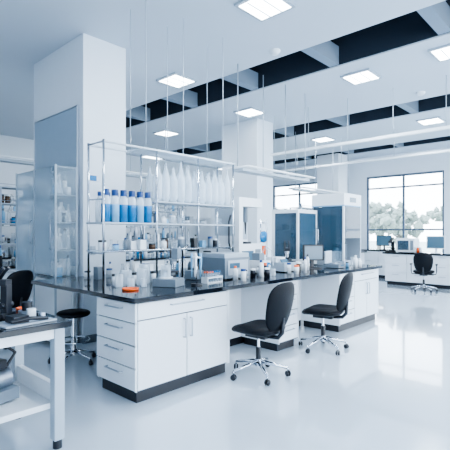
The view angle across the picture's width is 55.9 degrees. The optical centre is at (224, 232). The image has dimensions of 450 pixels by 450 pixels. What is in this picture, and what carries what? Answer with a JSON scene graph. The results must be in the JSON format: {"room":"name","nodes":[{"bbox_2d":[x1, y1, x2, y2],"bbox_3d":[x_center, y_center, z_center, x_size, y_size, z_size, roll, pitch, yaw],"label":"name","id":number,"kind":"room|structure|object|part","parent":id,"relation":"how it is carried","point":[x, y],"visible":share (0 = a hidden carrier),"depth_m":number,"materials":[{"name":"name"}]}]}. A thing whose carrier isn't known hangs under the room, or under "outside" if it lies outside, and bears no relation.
{"room":"laboratory","nodes":[
{"label":"laboratory","id":0,"kind":"room"},
{"bbox_2d":[34,33,125,343],"bbox_3d":[-2.180,-0.580,6.249,1.552,4.039,0.697,0,0,43],"label":"structural column","id":1,"kind":"structure","parent":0,"point":[80,87],"depth_m":5.75,"materials":[{"name":"paint"}]},
{"bbox_2d":[0,135,221,254],"bbox_3d":[-4.928,-0.580,12.457,0.200,4.040,16.500,0,0,43],"label":"wall","id":2,"kind":"structure","parent":0,"point":[9,146],"depth_m":14.62,"materials":[{"name":"paint"}]},
{"bbox_2d":[0,0,449,168],"bbox_3d":[0.996,-2.880,6.933,16.400,0.560,16.900,0,0,43],"label":"ceiling","id":3,"kind":"structure","parent":0,"point":[319,42],"depth_m":6.70,"materials":[{"name":"paint"}]},
{"bbox_2d":[0,123,170,180],"bbox_3d":[-3.425,-1.925,7.911,0.436,1.350,5.928,0,0,43],"label":"frame","id":4,"kind":"object","parent":3,"relation":"hanging from","point":[130,173],"visible":0.38,"depth_m":9.08,"materials":[{"name":"white metal"}]},
{"bbox_2d":[153,129,179,136],"bbox_3d":[-1.516,-2.577,10.985,0.500,0.044,0.500,0,0,43],"label":"ceiling light panel","id":5,"kind":"object","parent":3,"relation":"attached to","point":[170,133],"depth_m":10.93,"materials":[{"name":"white plastic"}]},
{"bbox_2d":[156,72,197,87],"bbox_3d":[-0.817,-2.577,7.188,0.500,0.044,0.500,0,0,43],"label":"ceiling light panel","id":6,"kind":"object","parent":3,"relation":"attached to","point":[175,79],"depth_m":7.13,"materials":[{"name":"white plastic"}]},
{"bbox_2d":[233,107,265,116],"bbox_3d":[0.532,-2.577,9.075,0.500,0.044,0.500,0,0,43],"label":"ceiling light panel","id":7,"kind":"object","parent":3,"relation":"attached to","point":[250,111],"depth_m":9.02,"materials":[{"name":"white plastic"}]},
{"bbox_2d":[234,0,295,21],"bbox_3d":[0.455,-2.577,4.813,0.500,0.044,0.500,0,0,43],"label":"ceiling light panel","id":8,"kind":"object","parent":3,"relation":"attached to","point":[261,10],"depth_m":4.82,"materials":[{"name":"white plastic"}]},
{"bbox_2d":[227,64,314,181],"bbox_3d":[0.845,-1.775,7.211,0.436,1.650,1.928,0,0,43],"label":"frame","id":9,"kind":"object","parent":3,"relation":"hanging from","point":[289,177],"visible":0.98,"depth_m":6.97,"materials":[{"name":"white metal"}]},
{"bbox_2d":[269,48,279,55],"bbox_3d":[0.709,-2.570,6.039,0.156,0.060,0.160,0,0,43],"label":"smoke detector","id":10,"kind":"object","parent":3,"relation":"attached to","point":[274,51],"visible":1,"depth_m":5.99,"materials":[{"name":"white plastic"}]},
{"bbox_2d":[289,132,349,193],"bbox_3d":[2.802,-1.850,11.949,0.436,1.500,2.928,0,0,43],"label":"frame","id":11,"kind":"object","parent":3,"relation":"hanging from","point":[317,191],"visible":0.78,"depth_m":11.52,"materials":[{"name":"white metal"}]},
{"bbox_2d":[310,136,335,142],"bbox_3d":[2.705,-2.577,11.698,0.500,0.044,0.500,0,0,43],"label":"ceiling light panel","id":12,"kind":"object","parent":3,"relation":"attached to","point":[325,138],"depth_m":11.63,"materials":[{"name":"white plastic"}]},
{"bbox_2d":[269,75,449,155],"bbox_3d":[2.368,-2.155,8.184,3.700,0.889,0.080,0,0,43],"label":"rail","id":13,"kind":"object","parent":3,"relation":"hanging from","point":[446,127],"visible":1,"depth_m":7.94,"materials":[{"name":"white metal"}]},
{"bbox_2d":[340,68,381,84],"bbox_3d":[2.252,-2.577,7.020,0.500,0.044,0.500,0,0,43],"label":"ceiling light panel","id":14,"kind":"object","parent":3,"relation":"attached to","point":[365,75],"depth_m":6.96,"materials":[{"name":"white plastic"}]},
{"bbox_2d":[273,137,449,172],"bbox_3d":[3.170,-2.229,11.537,5.900,0.739,0.080,0,0,43],"label":"rail","id":15,"kind":"object","parent":3,"relation":"hanging from","point":[447,150],"visible":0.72,"depth_m":10.99,"materials":[{"name":"white metal"}]},
{"bbox_2d":[416,91,424,95],"bbox_3d":[3.618,-2.570,7.838,0.156,0.060,0.160,0,0,43],"label":"smoke detector","id":16,"kind":"object","parent":3,"relation":"attached to","point":[420,93],"visible":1,"depth_m":7.79,"materials":[{"name":"white plastic"}]},
{"bbox_2d":[416,116,445,125],"bbox_3d":[4.752,-2.577,9.788,0.500,0.044,0.500,0,0,43],"label":"ceiling light panel","id":17,"kind":"object","parent":3,"relation":"attached to","point":[438,119],"depth_m":9.74,"materials":[{"name":"white plastic"}]},
{"bbox_2d":[427,43,449,61],"bbox_3d":[3.221,-2.577,6.020,0.500,0.044,0.500,0,0,43],"label":"ceiling light panel","id":18,"kind":"object","parent":3,"relation":"attached to","point":[440,53],"depth_m":6.02,"materials":[{"name":"white plastic"}]},
{"bbox_2d":[0,278,449,449],"bbox_3d":[0.996,1.490,6.933,16.400,0.100,16.900,0,0,43],"label":"floor","id":19,"kind":"structure","parent":0,"point":[390,389],"depth_m":3.69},
{"bbox_2d":[3,270,33,348],"bbox_3d":[-2.851,0.955,5.500,0.684,0.969,0.625,0,0,23],"label":"office chair","id":20,"kind":"object","parent":19,"relation":"on","point":[22,286],"visible":0.34,"depth_m":5.35,"materials":[{"name":"black fabric"}]},
{"bbox_3d":[-2.603,0.715,5.392,0.144,0.490,0.441,0,0,23],"label":"backrest","id":21,"kind":"part","parent":20,"relation":"part of","materials":[{"name":"black fabric"}]},
{"bbox_2d":[0,308,71,449],"bbox_3d":[-1.964,1.015,2.440,0.800,0.850,1.890,0,0,43],"label":"side table","id":22,"kind":"object","parent":19,"relation":"on","point":[38,393],"visible":0.79,"depth_m":2.82,"materials":[{"name":"white metal"}]},
{"bbox_2d":[0,266,15,318],"bbox_3d":[-1.604,0.411,2.972,0.204,0.356,0.144,0,0,9],"label":"microscope","id":23,"kind":"object","parent":22,"relation":"on","point":[6,303],"visible":0.98,"depth_m":2.94,"materials":[{"name":"black plastic"}]},
{"bbox_2d":[0,347,19,403],"bbox_3d":[-1.560,0.946,2.849,0.200,0.387,0.340,0,0,32],"label":"pump","id":24,"kind":"object","parent":22,"relation":"on","point":[9,391],"visible":0.88,"depth_m":2.87,"materials":[{"name":"grey metal"}]},
{"bbox_2d":[18,298,33,313],"bbox_3d":[-1.416,0.535,3.062,0.120,0.107,0.149,0,0,26],"label":"holder","id":25,"kind":"object","parent":22,"relation":"on","point":[25,304],"visible":0.56,"depth_m":3.02,"materials":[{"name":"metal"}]},
{"bbox_2d":[0,308,56,328],"bbox_3d":[-1.314,0.548,2.784,0.200,0.082,0.340,0,0,37],"label":"tray","id":26,"kind":"object","parent":22,"relation":"on","point":[31,317],"visible":1,"depth_m":2.73,"materials":[{"name":"white plastic"}]},
{"bbox_2d":[16,164,77,342],"bbox_3d":[-2.483,0.290,5.805,1.250,2.300,0.336,0,0,43],"label":"tall cabinet","id":27,"kind":"object","parent":19,"relation":"on","point":[49,300],"visible":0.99,"depth_m":5.57,"materials":[{"name":"clear glass"}]},
{"bbox_2d":[48,308,95,364],"bbox_3d":[-1.670,1.149,4.734,0.530,0.579,0.476,0,0,43],"label":"stool","id":28,"kind":"object","parent":19,"relation":"on","point":[72,314],"visible":0.89,"depth_m":4.68,"materials":[{"name":"silver metal"}]},
{"bbox_3d":[-1.686,0.895,4.717,0.360,0.070,0.360,0,0,43],"label":"stool seat","id":29,"kind":"part","parent":28,"relation":"part of","materials":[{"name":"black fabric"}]},
{"bbox_2d":[0,254,193,278],"bbox_3d":[-3.632,0.990,7.762,1.300,0.900,7.400,0,0,43],"label":"bench","id":30,"kind":"object","parent":19,"relation":"on","point":[150,260],"visible":0.19,"depth_m":8.98,"materials":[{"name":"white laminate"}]},
{"bbox_2d":[0,183,178,256],"bbox_3d":[-3.630,-0.158,7.760,0.366,1.394,7.040,0,0,43],"label":"shelf rack","id":31,"kind":"object","parent":30,"relation":"on","point":[7,200],"visible":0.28,"depth_m":7.88,"materials":[{"name":"metal"}]},
{"bbox_2d":[0,244,186,265],"bbox_3d":[-3.337,0.330,7.482,0.396,0.418,6.951,0,0,43],"label":"glassware","id":32,"kind":"object","parent":30,"relation":"on","point":[144,254],"visible":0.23,"depth_m":7.42,"materials":[{"name":"clear glass"}]},
{"bbox_2d":[3,250,196,260],"bbox_3d":[-4.342,0.990,10.886,1.200,0.900,9.000,0,0,43],"label":"bench","id":33,"kind":"object","parent":19,"relation":"on","point":[187,252],"visible":0.02,"depth_m":11.93,"materials":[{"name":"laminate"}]},
{"bbox_2d":[2,196,185,243],"bbox_3d":[-4.340,-0.158,10.884,0.366,1.394,8.640,0,0,43],"label":"shelf rack","id":34,"kind":"object","parent":33,"relation":"on","point":[20,220],"visible":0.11,"depth_m":12.57,"materials":[{"name":"metal"}]},
{"bbox_2d":[2,243,188,256],"bbox_3d":[-4.070,0.342,10.624,0.331,0.394,8.571,0,0,43],"label":"glassware","id":35,"kind":"object","parent":33,"relation":"on","point":[21,252],"visible":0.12,"depth_m":9.76,"materials":[{"name":"clear glass"}]},
{"bbox_2d":[31,264,381,402],"bbox_3d":[0.209,0.990,5.965,2.010,0.900,4.950,0,0,43],"label":"bench","id":36,"kind":"object","parent":19,"relation":"on","point":[152,341],"visible":0.81,"depth_m":4.09,"materials":[{"name":"white laminate"}]},
{"bbox_2d":[122,287,138,290],"bbox_3d":[-0.897,0.530,4.023,0.160,0.018,0.160,0,0,43],"label":"petri dish","id":37,"kind":"object","parent":36,"relation":"on","point":[123,288],"visible":1,"depth_m":3.99,"materials":[{"name":"orange plastic"}]},
{"bbox_2d":[86,9,234,285],"bbox_3d":[-0.675,-1.030,5.156,0.340,3.139,2.020,0,0,43],"label":"shelf rack","id":38,"kind":"object","parent":36,"relation":"on","point":[140,245],"visible":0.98,"depth_m":4.99,"materials":[{"name":"silver metal"}]},
{"bbox_2d":[95,189,151,222],"bbox_3d":[-1.114,-0.287,4.683,0.248,0.345,0.644,0,0,43],"label":"bottles","id":39,"kind":"object","parent":38,"relation":"in","point":[136,213],"visible":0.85,"depth_m":4.58,"materials":[{"name":"plastic"}]},
{"bbox_2d":[152,247,183,287],"bbox_3d":[-0.582,0.339,4.313,0.275,0.400,0.200,0,0,20],"label":"stand","id":40,"kind":"object","parent":36,"relation":"on","point":[162,281],"visible":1,"depth_m":4.26,"materials":[{"name":"grey metal"}]},
{"bbox_2d":[167,249,178,276],"bbox_3d":[-0.576,0.361,4.749,0.144,0.356,0.204,0,0,-16],"label":"microscope","id":41,"kind":"object","parent":36,"relation":"on","point":[173,262],"visible":0.59,"depth_m":4.74,"materials":[{"name":"grey plastic"}]},
{"bbox_2d":[185,267,203,279],"bbox_3d":[-0.351,0.471,4.923,0.182,0.135,0.140,0,0,32],"label":"mixer","id":42,"kind":"object","parent":36,"relation":"on","point":[187,272],"visible":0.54,"depth_m":4.88,"materials":[{"name":"grey plastic"}]},
{"bbox_2d":[191,253,201,285],"bbox_3d":[-0.294,0.374,4.406,0.121,0.330,0.123,0,0,43],"label":"stand","id":43,"kind":"object","parent":36,"relation":"on","point":[194,256],"visible":1,"depth_m":4.38,"materials":[{"name":"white plastic"}]},
{"bbox_2d":[201,270,222,283],"bbox_3d":[-0.140,0.476,4.615,0.090,0.125,0.260,0,0,37],"label":"test tube rack","id":44,"kind":"object","parent":36,"relation":"on","point":[218,278],"visible":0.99,"depth_m":4.60,"materials":[{"name":"white plastic"}]},
{"bbox_2d":[202,252,249,279],"bbox_3d":[0.013,0.389,5.129,0.422,0.300,0.440,0,0,43],"label":"instrument","id":45,"kind":"object","parent":36,"relation":"on","point":[225,262],"visible":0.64,"depth_m":4.98,"materials":[{"name":"grey plastic"}]},
{"bbox_2d":[211,197,261,259],"bbox_3d":[0.160,0.009,6.351,0.570,1.040,0.572,0,0,43],"label":"automated analyser","id":46,"kind":"object","parent":36,"relation":"on","point":[241,204],"visible":0.74,"depth_m":6.17,"materials":[{"name":"white plastic"}]},
{"bbox_2d":[250,246,273,272],"bbox_3d":[0.499,0.356,5.709,0.265,0.366,0.227,0,0,37],"label":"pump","id":47,"kind":"object","parent":36,"relation":"on","point":[256,257],"visible":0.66,"depth_m":5.67,"materials":[{"name":"white plastic"}]},
{"bbox_2d":[260,220,267,256],"bbox_3d":[0.619,0.164,6.602,0.250,0.750,0.200,0,0,43],"label":"stand","id":48,"kind":"object","parent":36,"relation":"on","point":[263,235],"visible":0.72,"depth_m":6.61,"materials":[{"name":"grey plastic"}]},
{"bbox_2d":[266,256,295,271],"bbox_3d":[0.816,0.439,6.007,0.320,0.200,0.360,0,0,43],"label":"spectrophotometer","id":49,"kind":"object","parent":36,"relation":"on","point":[280,263],"visible":0.62,"depth_m":5.88,"materials":[{"name":"white plastic"}]},
{"bbox_2d":[284,241,291,259],"bbox_3d":[0.954,0.329,6.521,0.170,0.419,0.240,0,0,7],"label":"microscope","id":50,"kind":"object","parent":36,"relation":"on","point":[286,250],"visible":0.61,"depth_m":6.49,"materials":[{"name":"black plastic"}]},
{"bbox_2d":[272,209,318,264],"bbox_3d":[1.182,0.079,7.101,0.563,0.920,0.580,0,0,43],"label":"cabinet","id":51,"kind":"object","parent":36,"relation":"on","point":[296,226],"depth_m":6.92,"materials":[{"name":"blue glass"}]},
{"bbox_2d":[302,254,308,270],"bbox_3d":[1.120,0.424,6.146,0.174,0.230,0.177,0,0,43],"label":"jar","id":52,"kind":"object","parent":36,"relation":"on","point":[307,257],"visible":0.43,"depth_m":6.13,"materials":[{"name":"white plastic"}]},
{"bbox_2d":[303,245,322,268],"bbox_3d":[1.338,0.359,6.450,0.340,0.360,0.160,0,0,-18],"label":"computer monitor","id":53,"kind":"object","parent":36,"relation":"on","point":[315,252],"visible":0.88,"depth_m":6.43,"materials":[{"name":"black plastic"}]},
{"bbox_2d":[323,251,344,267],"bbox_3d":[1.703,0.411,6.589,0.264,0.255,0.220,0,0,43],"label":"precision balance","id":54,"kind":"object","parent":36,"relation":"on","point":[328,263],"visible":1,"depth_m":6.59,"materials":[{"name":"white plastic"}]},
{"bbox_2d":[312,193,360,265],"bbox_3d":[1.926,-0.056,7.310,0.606,1.190,0.624,0,0,43],"label":"fume hood","id":55,"kind":"object","parent":36,"relation":"on","point":[338,214],"visible":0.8,"depth_m":7.07,"materials":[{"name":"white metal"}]},
{"bbox_2d":[346,255,361,267],"bbox_3d":[2.048,0.444,6.741,0.199,0.189,0.220,0,0,43],"label":"jar","id":56,"kind":"object","parent":36,"relation":"on","point":[357,262],"visible":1,"depth_m":6.64,"materials":[{"name":"white plastic"}]},
{"bbox_2d":[230,282,294,385],"bbox_3d":[0.353,0.955,4.285,0.684,0.969,0.622,0,0,41],"label":"office chair","id":57,"kind":"object","parent":19,"relation":"on","point":[281,297],"visible":1,"depth_m":4.09,"materials":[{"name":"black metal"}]},
{"bbox_3d":[0.338,0.965,4.292,0.480,0.102,0.490,0,0,41],"label":"seat","id":58,"kind":"part","parent":57,"relation":"part of","materials":[{"name":"black fabric"}]},
{"bbox_3d":[0.554,0.715,4.104,0.144,0.490,0.441,0,0,41],"label":"backrest","id":59,"kind":"part","parent":57,"relation":"part of","materials":[{"name":"black fabric"}]},
{"bbox_2d":[298,272,352,354],"bbox_3d":[1.233,0.955,5.259,0.684,0.969,0.622,0,0,31],"label":"office chair","id":60,"kind":"object","parent":19,"relation":"on","point":[324,311],"visible":1,"depth_m":5.09,"materials":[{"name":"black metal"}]},
{"bbox_3d":[1.217,0.965,5.264,0.480,0.102,0.490,0,0,31],"label":"seat","id":61,"kind":"part","parent":60,"relation":"part of","materials":[{"name":"black fabric"}]},
{"bbox_3d":[1.463,0.715,5.117,0.144,0.490,0.441,0,0,31],"label":"backrest","id":62,"kind":"part","parent":60,"relation":"part of","materials":[{"name":"black fabric"}]},
{"bbox_2d":[361,251,366,263],"bbox_3d":[2.802,0.990,11.949,1.000,0.900,3.300,0,0,43],"label":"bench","id":63,"kind":"object","parent":19,"relation":"on","point":[362,252],"visible":0.04,"depth_m":12.71,"materials":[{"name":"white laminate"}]},
{"bbox_2d":[361,249,395,277],"bbox_3d":[5.107,0.990,13.761,1.500,0.900,0.705,0,0,43],"label":"bench","id":64,"kind":"object","parent":19,"relation":"on","point":[372,256],"visible":0.3,"depth_m":13.57,"materials":[{"name":"white laminate"}]},
{"bbox_2d":[376,235,391,249],"bbox_3d":[5.146,0.309,13.729,0.500,0.460,0.160,0,0,43],"label":"computer monitor","id":65,"kind":"object","parent":64,"relation":"on","point":[381,240],"visible":0.88,"depth_m":13.72,"materials":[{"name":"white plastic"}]},
{"bbox_2d":[382,252,449,288],"bbox_3d":[5.598,0.990,11.355,2.500,0.900,0.755,0,0,43],"label":"bench","id":66,"kind":"object","parent":19,"relation":"on","point":[397,264],"visible":0.76,"depth_m":11.44,"materials":[{"name":"white laminate"}]},
{"bbox_2d":[385,237,395,251],"bbox_3d":[4.689,0.329,12.008,0.240,0.419,0.170,0,0,-26],"label":"microscope","id":67,"kind":"object","parent":66,"relation":"on","point":[391,243],"visible":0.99,"depth_m":12.00,"materials":[{"name":"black plastic"}]},
{"bbox_2d":[396,238,418,252],"bbox_3d":[5.103,0.344,11.850,0.500,0.390,0.406,0,0,43],"label":"oven","id":68,"kind":"object","parent":66,"relation":"on","point":[407,245],"visible":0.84,"depth_m":11.69,"materials":[{"name":"white plastic"}]},
{"bbox_2d":[414,246,421,252],"bbox_3d":[5.195,0.449,11.392,0.200,0.180,0.110,0,0,43],"label":"jar","id":69,"kind":"object","parent":66,"relation":"on","point":[418,249],"visible":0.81,"depth_m":11.36,"materials":[{"name":"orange plastic"}]},
{"bbox_2d":[426,236,444,252],"bbox_3d":[5.619,0.309,11.305,0.460,0.460,0.160,0,0,43],"label":"computer monitor","id":70,"kind":"object","parent":66,"relation":"on","point":[432,242],"visible":0.94,"depth_m":11.29,"materials":[{"name":"white plastic"}]},
{"bbox_2d":[410,253,437,292],"bbox_3d":[4.900,0.955,10.450,0.625,0.969,0.684,0,0,28],"label":"office chair","id":71,"kind":"object","parent":19,"relation":"on","point":[423,262],"visible":1,"depth_m":10.23,"materials":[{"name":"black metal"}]},
{"bbox_3d":[4.771,0.715,10.213,0.441,0.490,0.144,0,0,28],"label":"backrest","id":72,"kind":"part","parent":71,"relation":"part of","materials":[{"name":"black fabric"}]},
{"bbox_3d":[4.906,0.965,10.466,0.490,0.102,0.480,0,0,28],"label":"seat","id":73,"kind":"part","parent":71,"relation":"part of","materials":[{"name":"black fabric"}]},
{"bbox_2d":[222,118,272,259],"bbox_3d":[0.529,-0.580,10.172,1.124,4.039,0.624,0,0,43],"label":"structural column","id":74,"kind":"structure","parent":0,"point":[250,132],"depth_m":9.83,"materials":[{"name":"paint"}]},
{"bbox_2d":[290,203,311,209],"bbox_3d":[2.804,-0.135,11.947,0.366,1.348,2.940,0,0,43],"label":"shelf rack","id":75,"kind":"object","parent":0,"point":[301,205],"visible":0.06,"depth_m":11.08,"materials":[{"name":"metal"}]},
{"bbox_2d":[317,153,346,194],"bbox_3d":[3.605,-0.580,14.277,0.824,4.039,0.624,0,0,43],"label":"structural column","id":76,"kind":"structure","parent":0,"point":[331,178],"depth_m":14.03,"materials":[{"name":"paint"}]},
{"bbox_2d":[273,147,449,252],"bbox_3d":[6.691,-0.580,13.040,16.000,4.040,0.200,0,0,43],"label":"wall","id":77,"kind":"structure","parent":0,"point":[358,172],"depth_m":14.12,"materials":[{"name":"paint"}]},
{"bbox_2d":[273,182,316,208],"bbox_3d":[2.870,-0.570,16.494,2.560,2.700,0.200,0,0,43],"label":"window","id":78,"kind":"structure","parent":77,"relation":"in","point":[299,185],"depth_m":16.72,"materials":[{"name":"paint"}]},
{"bbox_2d":[367,170,443,252],"bbox_3d":[5.784,-0.570,13.776,2.530,2.700,0.200,0,0,43],"label":"window","id":79,"kind":"structure","parent":77,"relation":"in","point":[403,186],"depth_m":13.79,"materials":[{"name":"paint"}]},
{"label":"outside","id":80,"kind":"structure","parent":0,"visible":0},
{"bbox_2d":[370,241,441,252],"bbox_3d":[28.253,1.790,44.960,120.000,0.100,75.700,0,0,43],"label":"lawn","id":81,"kind":"structure","parent":80,"point":[422,245],"depth_m":50.88,"materials":[{"name":"white"}]},
{"bbox_2d":[370,201,395,248],"bbox_3d":[10.724,-0.268,29.905,3.752,4.033,4.044,0,0,43],"label":"tree","id":82,"kind":"object","parent":81,"relation":"on","point":[376,209],"visible":0.37,"depth_m":29.05,"materials":[{"name":"green plant"}]},
{"bbox_2d":[370,201,430,243],"bbox_3d":[11.483,-0.188,28.029,3.596,3.877,3.689,0,0,-8],"label":"tree","id":83,"kind":"object","parent":81,"relation":"on","point":[395,221],"visible":0.73,"depth_m":27.47,"materials":[{"name":"green plant"}]},
{"bbox_2d":[426,206,441,221],"bbox_3d":[17.291,-0.532,31.616,4.137,4.560,3.807,0,0,43],"label":"tree","id":84,"kind":"object","parent":81,"relation":"on","point":[436,213],"visible":0.45,"depth_m":31.50,"materials":[{"name":"green plant"}]}
]}

